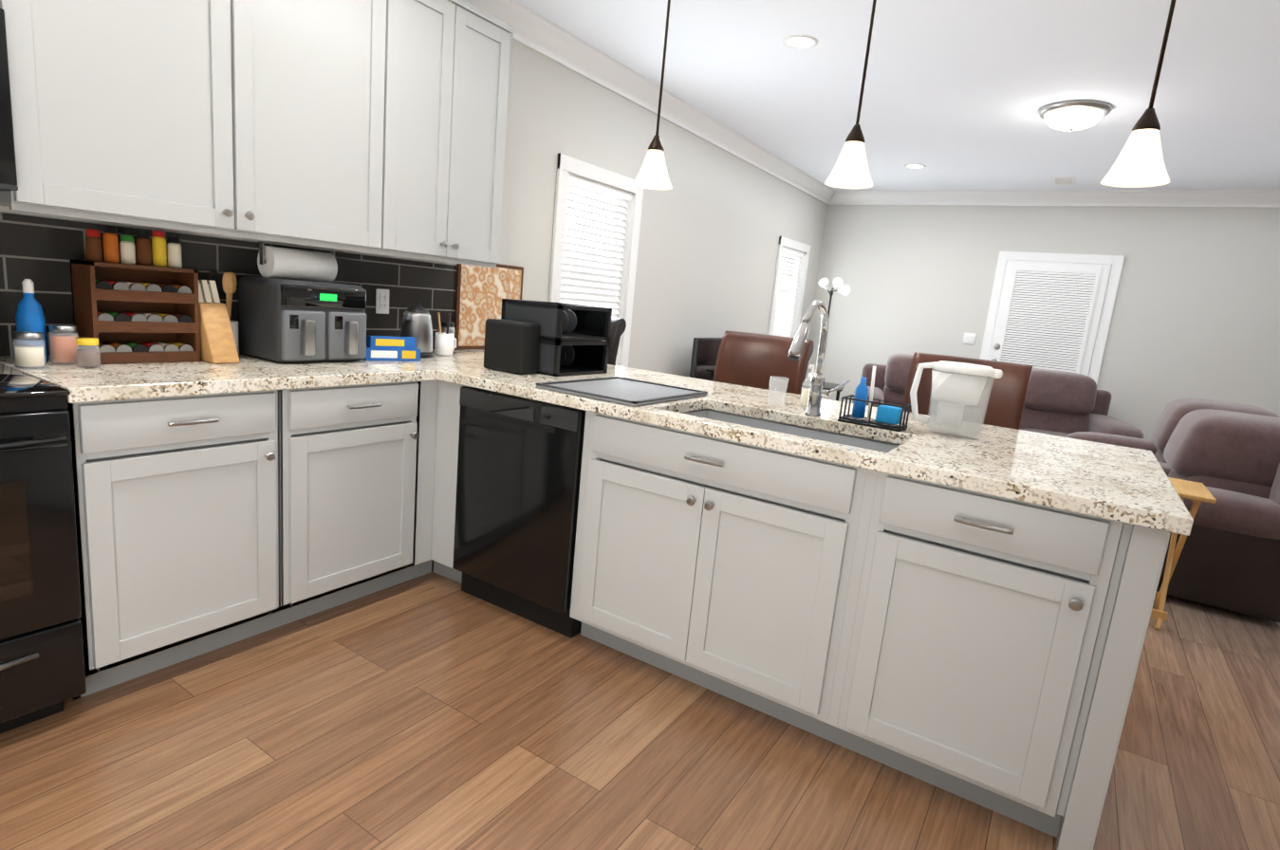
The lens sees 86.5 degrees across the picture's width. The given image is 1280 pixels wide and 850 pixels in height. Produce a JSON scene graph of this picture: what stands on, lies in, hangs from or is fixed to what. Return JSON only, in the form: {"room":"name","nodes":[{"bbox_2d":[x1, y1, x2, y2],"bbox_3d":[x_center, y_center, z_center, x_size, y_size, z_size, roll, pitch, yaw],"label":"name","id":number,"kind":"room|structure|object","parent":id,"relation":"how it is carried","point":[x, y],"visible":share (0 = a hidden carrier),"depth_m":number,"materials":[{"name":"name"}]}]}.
{"room":"kitchen and living room","nodes":[
{"label":"kitchen and living room","id":0,"kind":"room"},
{"bbox_2d":[0,37,827,377],"bbox_3d":[-0.524,-0.914,4.297,0.150,2.670,9.630,12,12,31],"label":"wall","id":1,"kind":"structure","parent":0,"point":[715,224],"depth_m":5.12,"materials":[{"name":"grey paint"}]},
{"bbox_2d":[0,7,18,190],"bbox_3d":[-1.937,-0.809,1.494,0.445,0.435,0.756,12,12,31],"label":"microwave","id":2,"kind":"object","parent":1,"relation":"attached to","point":[8,174],"visible":0.94,"depth_m":1.72,"materials":[{"name":"black"}]},
{"bbox_2d":[0,0,406,254],"bbox_3d":[-1.421,-1.198,2.280,0.349,1.062,1.191,12,12,31],"label":"upper cabinet","id":3,"kind":"object","parent":1,"relation":"attached to","point":[374,126],"depth_m":2.16,"materials":[{"name":"grey paint"}]},
{"bbox_2d":[257,241,337,282],"bbox_3d":[-1.325,-0.629,2.642,0.116,0.129,0.290,12,12,31],"label":"paper towel holder","id":4,"kind":"object","parent":3,"relation":"attached to","point":[282,263],"visible":1,"depth_m":2.59,"materials":[{"name":"white paper"}]},
{"bbox_2d":[0,212,456,356],"bbox_3d":[-1.819,-0.467,2.221,0.008,0.477,3.230,12,12,31],"label":"tile backsplash","id":5,"kind":"structure","parent":1,"relation":"attached to","point":[40,252],"depth_m":2.48,"materials":[{"name":"black tile"}]},
{"bbox_2d":[375,288,389,314],"bbox_3d":[-1.196,-0.575,3.164,0.009,0.114,0.070,12,12,31],"label":"outlet","id":6,"kind":"object","parent":5,"relation":"attached to","point":[381,301],"visible":1,"depth_m":3.16,"materials":[{"name":"white plastic"}]},
{"bbox_2d":[351,0,513,268],"bbox_3d":[-0.969,-1.286,2.972,0.349,1.062,0.723,12,12,31],"label":"upper cabinet","id":7,"kind":"object","parent":1,"relation":"attached to","point":[457,52],"depth_m":2.93,"materials":[{"name":"grey paint"}]},
{"bbox_2d":[548,153,643,367],"bbox_3d":[-0.338,-0.909,4.528,0.182,1.510,0.945,12,12,31],"label":"window","id":8,"kind":"structure","parent":1,"relation":"in","point":[596,231],"depth_m":4.48,"materials":[{"name":"white plastic"}]},
{"bbox_2d":[464,0,836,204],"bbox_3d":[-0.301,-2.133,3.997,0.107,0.133,9.330,12,12,31],"label":"crown molding","id":9,"kind":"structure","parent":1,"relation":"attached to","point":[537,32],"depth_m":4.37,"materials":[{"name":"white wood"}]},
{"bbox_2d":[767,236,810,337],"bbox_3d":[1.559,-1.254,7.446,0.182,1.480,0.920,12,12,31],"label":"window","id":10,"kind":"structure","parent":1,"relation":"in","point":[788,286],"depth_m":7.46,"materials":[{"name":"white"}]},
{"bbox_2d":[0,560,1279,849],"bbox_3d":[2.377,1.060,2.657,7.400,0.060,9.630,12,12,31],"label":"floor","id":11,"kind":"structure","parent":0,"point":[431,711],"depth_m":1.91,"materials":[{"name":"brown wood"}]},
{"bbox_2d":[0,364,86,733],"bbox_3d":[-1.910,0.209,1.605,0.716,1.205,0.758,12,12,31],"label":"range","id":12,"kind":"object","parent":11,"relation":"on","point":[42,668],"visible":1,"depth_m":1.72,"materials":[{"name":"black metal"}]},
{"bbox_2d":[66,379,437,700],"bbox_3d":[-1.434,0.255,2.485,0.625,0.880,1.213,12,12,31],"label":"base cabinet","id":13,"kind":"object","parent":11,"relation":"on","point":[207,523],"visible":0.85,"depth_m":2.14,"materials":[{"name":"grey paint"}]},
{"bbox_2d":[0,352,436,403],"bbox_3d":[-1.398,-0.192,2.379,0.641,0.040,1.170,12,12,31],"label":"countertop","id":14,"kind":"structure","parent":13,"relation":"on","point":[109,381],"depth_m":2.11,"materials":[{"name":"beige stone"}]},
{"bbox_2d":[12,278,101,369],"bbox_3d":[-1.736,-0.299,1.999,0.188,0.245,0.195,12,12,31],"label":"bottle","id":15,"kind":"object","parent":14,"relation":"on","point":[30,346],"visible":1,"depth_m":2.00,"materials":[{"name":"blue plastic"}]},
{"bbox_2d":[70,225,200,364],"bbox_3d":[-1.645,-0.426,2.227,0.150,0.426,0.300,12,12,31],"label":"spice rack","id":16,"kind":"object","parent":14,"relation":"on","point":[126,309],"visible":1,"depth_m":2.21,"materials":[{"name":"brown wood"}]},
{"bbox_2d":[198,270,239,363],"bbox_3d":[-1.496,-0.392,2.436,0.242,0.310,0.182,12,12,31],"label":"knife block","id":17,"kind":"object","parent":14,"relation":"on","point":[218,336],"visible":0.96,"depth_m":2.38,"materials":[{"name":"brown wood"}]},
{"bbox_2d":[238,276,366,363],"bbox_3d":[-1.296,-0.407,2.644,0.345,0.300,0.360,12,12,31],"label":"air fryer","id":18,"kind":"object","parent":14,"relation":"on","point":[286,321],"visible":1,"depth_m":2.52,"materials":[{"name":"grey plastic"}]},
{"bbox_2d":[361,335,420,361],"bbox_3d":[-1.066,-0.328,2.889,0.230,0.098,0.111,-4,14,-41],"label":"boxes","id":19,"kind":"object","parent":14,"relation":"on","point":[389,348],"visible":0.9,"depth_m":2.85,"materials":[{"name":"blue cardboard"}]},
{"bbox_2d":[430,379,449,575],"bbox_3d":[-0.628,0.219,3.078,0.165,0.880,0.690,12,12,31],"label":"base cabinet","id":20,"kind":"object","parent":11,"relation":"on","point":[442,430],"depth_m":2.81,"materials":[{"name":"grey paint"}]},
{"bbox_2d":[442,382,465,583],"bbox_3d":[-0.267,0.295,2.852,0.736,0.880,0.690,12,12,31],"label":"base cabinet","id":21,"kind":"object","parent":11,"relation":"on","point":[448,571],"depth_m":2.78,"materials":[{"name":"grey paint"}]},
{"bbox_2d":[452,386,585,638],"bbox_3d":[-0.331,0.294,2.838,0.592,0.876,0.620,12,12,31],"label":"dishwasher","id":22,"kind":"object","parent":11,"relation":"on","point":[519,468],"visible":0.71,"depth_m":2.56,"materials":[{"name":"black metal"}]},
{"bbox_2d":[606,316,626,365],"bbox_3d":[-0.435,-0.042,3.823,0.450,1.154,0.544,12,12,31],"label":"bar stool","id":23,"kind":"object","parent":11,"relation":"on","point":[618,325],"visible":0.02,"depth_m":3.75,"materials":[{"name":"brown leather"}]},
{"bbox_2d":[569,408,878,729],"bbox_3d":[0.393,0.435,2.440,1.013,0.880,0.690,12,12,31],"label":"base cabinet","id":24,"kind":"object","parent":11,"relation":"on","point":[701,560],"depth_m":2.15,"materials":[{"name":"grey paint"}]},
{"bbox_2d":[712,330,814,394],"bbox_3d":[0.466,0.148,3.259,0.450,1.154,0.544,12,12,31],"label":"bar stool","id":25,"kind":"object","parent":11,"relation":"on","point":[751,360],"visible":0.19,"depth_m":3.32,"materials":[{"name":"brown leather"}]},
{"bbox_2d":[802,380,844,401],"bbox_3d":[1.774,-0.105,6.761,0.400,0.598,0.560,9,11,18],"label":"folding side table","id":26,"kind":"object","parent":11,"relation":"on","point":[828,386],"visible":0.25,"depth_m":6.59,"materials":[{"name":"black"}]},
{"bbox_2d":[818,277,850,317],"bbox_3d":[2.112,-0.811,7.731,0.374,1.691,0.378,12,12,31],"label":"floor lamp","id":27,"kind":"object","parent":11,"relation":"on","point":[838,282],"visible":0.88,"depth_m":7.49,"materials":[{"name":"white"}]},
{"bbox_2d":[902,352,1032,429],"bbox_3d":[1.226,0.308,2.785,0.450,1.154,0.544,12,12,31],"label":"bar stool","id":28,"kind":"object","parent":11,"relation":"on","point":[1007,398],"visible":0.23,"depth_m":2.77,"materials":[{"name":"brown leather"}]},
{"bbox_2d":[802,441,1170,849],"bbox_3d":[1.027,0.568,2.043,0.719,0.880,0.690,12,12,31],"label":"base cabinet","id":29,"kind":"object","parent":11,"relation":"on","point":[981,649],"depth_m":1.74,"materials":[{"name":"grey paint"}]},
{"bbox_2d":[417,349,1193,536],"bbox_3d":[0.215,-0.101,2.700,3.030,0.040,1.072,12,12,31],"label":"countertop","id":30,"kind":"structure","parent":29,"relation":"on","point":[1128,485],"depth_m":2.06,"materials":[{"name":"beige stone"}]},
{"bbox_2d":[400,302,433,358],"bbox_3d":[-1.002,-0.434,3.090,0.156,0.242,0.220,12,12,31],"label":"kettle","id":31,"kind":"object","parent":30,"relation":"on","point":[417,323],"visible":0.83,"depth_m":3.03,"materials":[{"name":"silver metal"}]},
{"bbox_2d":[434,312,456,355],"bbox_3d":[-0.941,-0.444,3.289,0.172,0.201,0.172,12,12,31],"label":"cup","id":32,"kind":"object","parent":30,"relation":"on","point":[445,343],"visible":1,"depth_m":3.21,"materials":[{"name":"white ceramic"}]},
{"bbox_2d":[454,263,523,349],"bbox_3d":[-0.821,-0.650,3.729,0.016,0.464,0.485,12,12,31],"label":"decorative board","id":33,"kind":"object","parent":30,"relation":"on","point":[481,292],"visible":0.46,"depth_m":3.66,"materials":[{"name":"brown wood"}]},
{"bbox_2d":[483,298,612,376],"bbox_3d":[-0.408,-0.387,2.992,0.330,0.296,0.480,12,12,31],"label":"rack","id":34,"kind":"object","parent":30,"relation":"on","point":[523,337],"visible":0.96,"depth_m":2.87,"materials":[{"name":"black plastic"}]},
{"bbox_2d":[535,376,707,406],"bbox_3d":[-0.056,-0.134,2.582,0.435,0.016,0.525,12,12,31],"label":"drying mat","id":35,"kind":"object","parent":30,"relation":"on","point":[626,391],"visible":1,"depth_m":2.54,"materials":[{"name":"grey"}]},
{"bbox_2d":[767,375,789,408],"bbox_3d":[0.518,-0.124,2.560,0.072,0.110,0.072,12,12,31],"label":"drinking glass","id":36,"kind":"object","parent":30,"relation":"on","point":[773,380],"visible":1,"depth_m":2.54,"materials":[{"name":"white"}]},
{"bbox_2d":[684,408,899,452],"bbox_3d":[0.455,0.135,2.274,0.781,0.216,0.416,12,12,31],"label":"undermount sink","id":37,"kind":"object","parent":30,"relation":"in","point":[862,443],"depth_m":2.42,"materials":[{"name":"silver metal"}]},
{"bbox_2d":[798,364,815,408],"bbox_3d":[0.646,-0.148,2.586,0.064,0.169,0.076,12,12,31],"label":"soap dispenser","id":38,"kind":"object","parent":30,"relation":"on","point":[805,393],"visible":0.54,"depth_m":2.58,"materials":[{"name":"clear glass"}]},
{"bbox_2d":[787,300,850,416],"bbox_3d":[0.603,-0.213,2.283,0.139,0.402,0.320,12,12,31],"label":"pull-down faucet","id":39,"kind":"object","parent":30,"relation":"on","point":[817,391],"visible":1,"depth_m":2.39,"materials":[{"name":"silver metal"}]},
{"bbox_2d":[837,366,909,431],"bbox_3d":[0.810,-0.101,2.327,0.210,0.202,0.110,12,12,31],"label":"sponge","id":40,"kind":"object","parent":30,"relation":"on","point":[888,417],"visible":1,"depth_m":2.31,"materials":[{"name":"blue plastic"}]},
{"bbox_2d":[909,360,1002,439],"bbox_3d":[1.045,-0.090,2.275,0.270,0.243,0.126,12,12,31],"label":"pitcher","id":41,"kind":"object","parent":30,"relation":"on","point":[956,388],"visible":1,"depth_m":2.23,"materials":[{"name":"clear plastic"}]},
{"bbox_2d":[852,353,1143,438],"bbox_3d":[3.232,-0.101,6.425,2.364,0.935,1.149,9,11,18],"label":"recliner sofa","id":42,"kind":"object","parent":11,"relation":"on","point":[1062,403],"visible":0.19,"depth_m":6.24,"materials":[{"name":"leather"}]},
{"bbox_2d":[1066,397,1279,622],"bbox_3d":[3.221,0.317,4.227,1.150,0.948,2.044,12,12,31],"label":"sofa","id":43,"kind":"object","parent":11,"relation":"on","point":[1227,454],"visible":0.44,"depth_m":3.39,"materials":[{"name":"leather"}]},
{"bbox_2d":[1150,477,1216,629],"bbox_3d":[2.327,0.577,3.267,0.510,0.669,0.436,12,12,31],"label":"tray table","id":44,"kind":"object","parent":11,"relation":"on","point":[1196,493],"visible":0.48,"depth_m":3.13,"materials":[{"name":"brown wood"}]},
{"bbox_3d":[0.674,0.080,5.965,0.420,0.330,1.400,12,12,31],"label":"console","id":45,"kind":"object","parent":11,"relation":"on","visible":0},
{"bbox_2d":[689,337,722,380],"bbox_3d":[0.712,-0.414,5.878,0.240,0.673,1.100,12,12,31],"label":"flat-screen tv","id":46,"kind":"object","parent":45,"relation":"on","point":[704,355],"visible":0.17,"depth_m":5.49,"materials":[{"name":"black"}]},
{"bbox_2d":[516,0,1279,190],"bbox_3d":[2.629,-1.632,2.152,7.400,0.100,9.630,12,12,31],"label":"ceiling","id":47,"kind":"structure","parent":0,"point":[957,95],"depth_m":3.90,"materials":[{"name":"white paint"}]},
{"bbox_2d":[632,0,672,189],"bbox_3d":[0.095,-1.459,2.775,0.169,0.929,0.169,12,12,31],"label":"pendant light","id":48,"kind":"object","parent":47,"relation":"hanging from","point":[653,175],"visible":1,"depth_m":2.80,"materials":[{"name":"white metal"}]},
{"bbox_2d":[782,35,817,49],"bbox_3d":[0.843,-2.011,3.574,0.184,0.006,0.184,12,12,31],"label":"recessed light","id":49,"kind":"object","parent":47,"relation":"in","point":[801,42],"visible":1,"depth_m":3.57,"materials":[{"name":"white"}]},
{"bbox_2d":[824,0,876,188],"bbox_3d":[0.788,-1.313,2.342,0.169,0.929,0.169,12,12,31],"label":"pendant light","id":50,"kind":"object","parent":47,"relation":"hanging from","point":[850,170],"visible":1,"depth_m":2.37,"materials":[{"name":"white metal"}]},
{"bbox_2d":[904,164,926,168],"bbox_3d":[2.490,-2.341,6.156,0.184,0.006,0.184,12,12,31],"label":"recessed light","id":51,"kind":"object","parent":47,"relation":"in","point":[915,166],"visible":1,"depth_m":6.15,"materials":[{"name":"white"}]},
{"bbox_2d":[1053,176,1075,185],"bbox_3d":[3.851,-2.214,6.173,0.170,0.012,0.320,12,12,31],"label":"ceiling vent","id":52,"kind":"object","parent":47,"relation":"in","point":[1065,180],"visible":0.98,"depth_m":6.14,"materials":[{"name":"white metal"}]},
{"bbox_2d":[1038,99,1112,131],"bbox_3d":[2.697,-1.898,4.240,0.390,0.133,0.390,12,12,31],"label":"ceiling light","id":53,"kind":"object","parent":47,"relation":"attached to","point":[1069,116],"visible":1,"depth_m":4.14,"materials":[{"name":"white glass"}]},
{"bbox_2d":[1100,0,1176,187],"bbox_3d":[1.489,-1.165,1.903,0.169,0.929,0.169,12,12,31],"label":"pendant light","id":54,"kind":"object","parent":47,"relation":"hanging from","point":[1140,162],"visible":1,"depth_m":1.94,"materials":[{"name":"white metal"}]},
{"bbox_2d":[804,204,1279,440],"bbox_3d":[5.138,-0.763,6.316,7.250,2.670,0.150,12,12,31],"label":"wall","id":55,"kind":"structure","parent":0,"point":[1196,313],"depth_m":6.57,"materials":[{"name":"grey paint"}]},
{"bbox_2d":[962,333,976,344],"bbox_3d":[3.512,-0.923,7.254,0.116,0.116,0.011,12,12,31],"label":"switch plate","id":56,"kind":"object","parent":55,"relation":"attached to","point":[969,338],"visible":1,"depth_m":7.25,"materials":[{"name":"white plastic"}]},
{"bbox_2d":[979,251,1124,383],"bbox_3d":[4.036,-0.675,6.893,1.070,2.085,0.100,12,12,31],"label":"patio door","id":57,"kind":"structure","parent":55,"relation":"in","point":[1045,311],"depth_m":6.80,"materials":[{"name":"white painted wood"},{"name":"clear glass"},{"name":"metal"}]},
{"bbox_2d":[833,189,1279,207],"bbox_3d":[5.118,-2.005,6.018,6.870,0.133,0.107,12,12,31],"label":"crown molding","id":58,"kind":"structure","parent":55,"relation":"attached to","point":[1235,198],"depth_m":6.58,"materials":[{"name":"white"}]}
]}

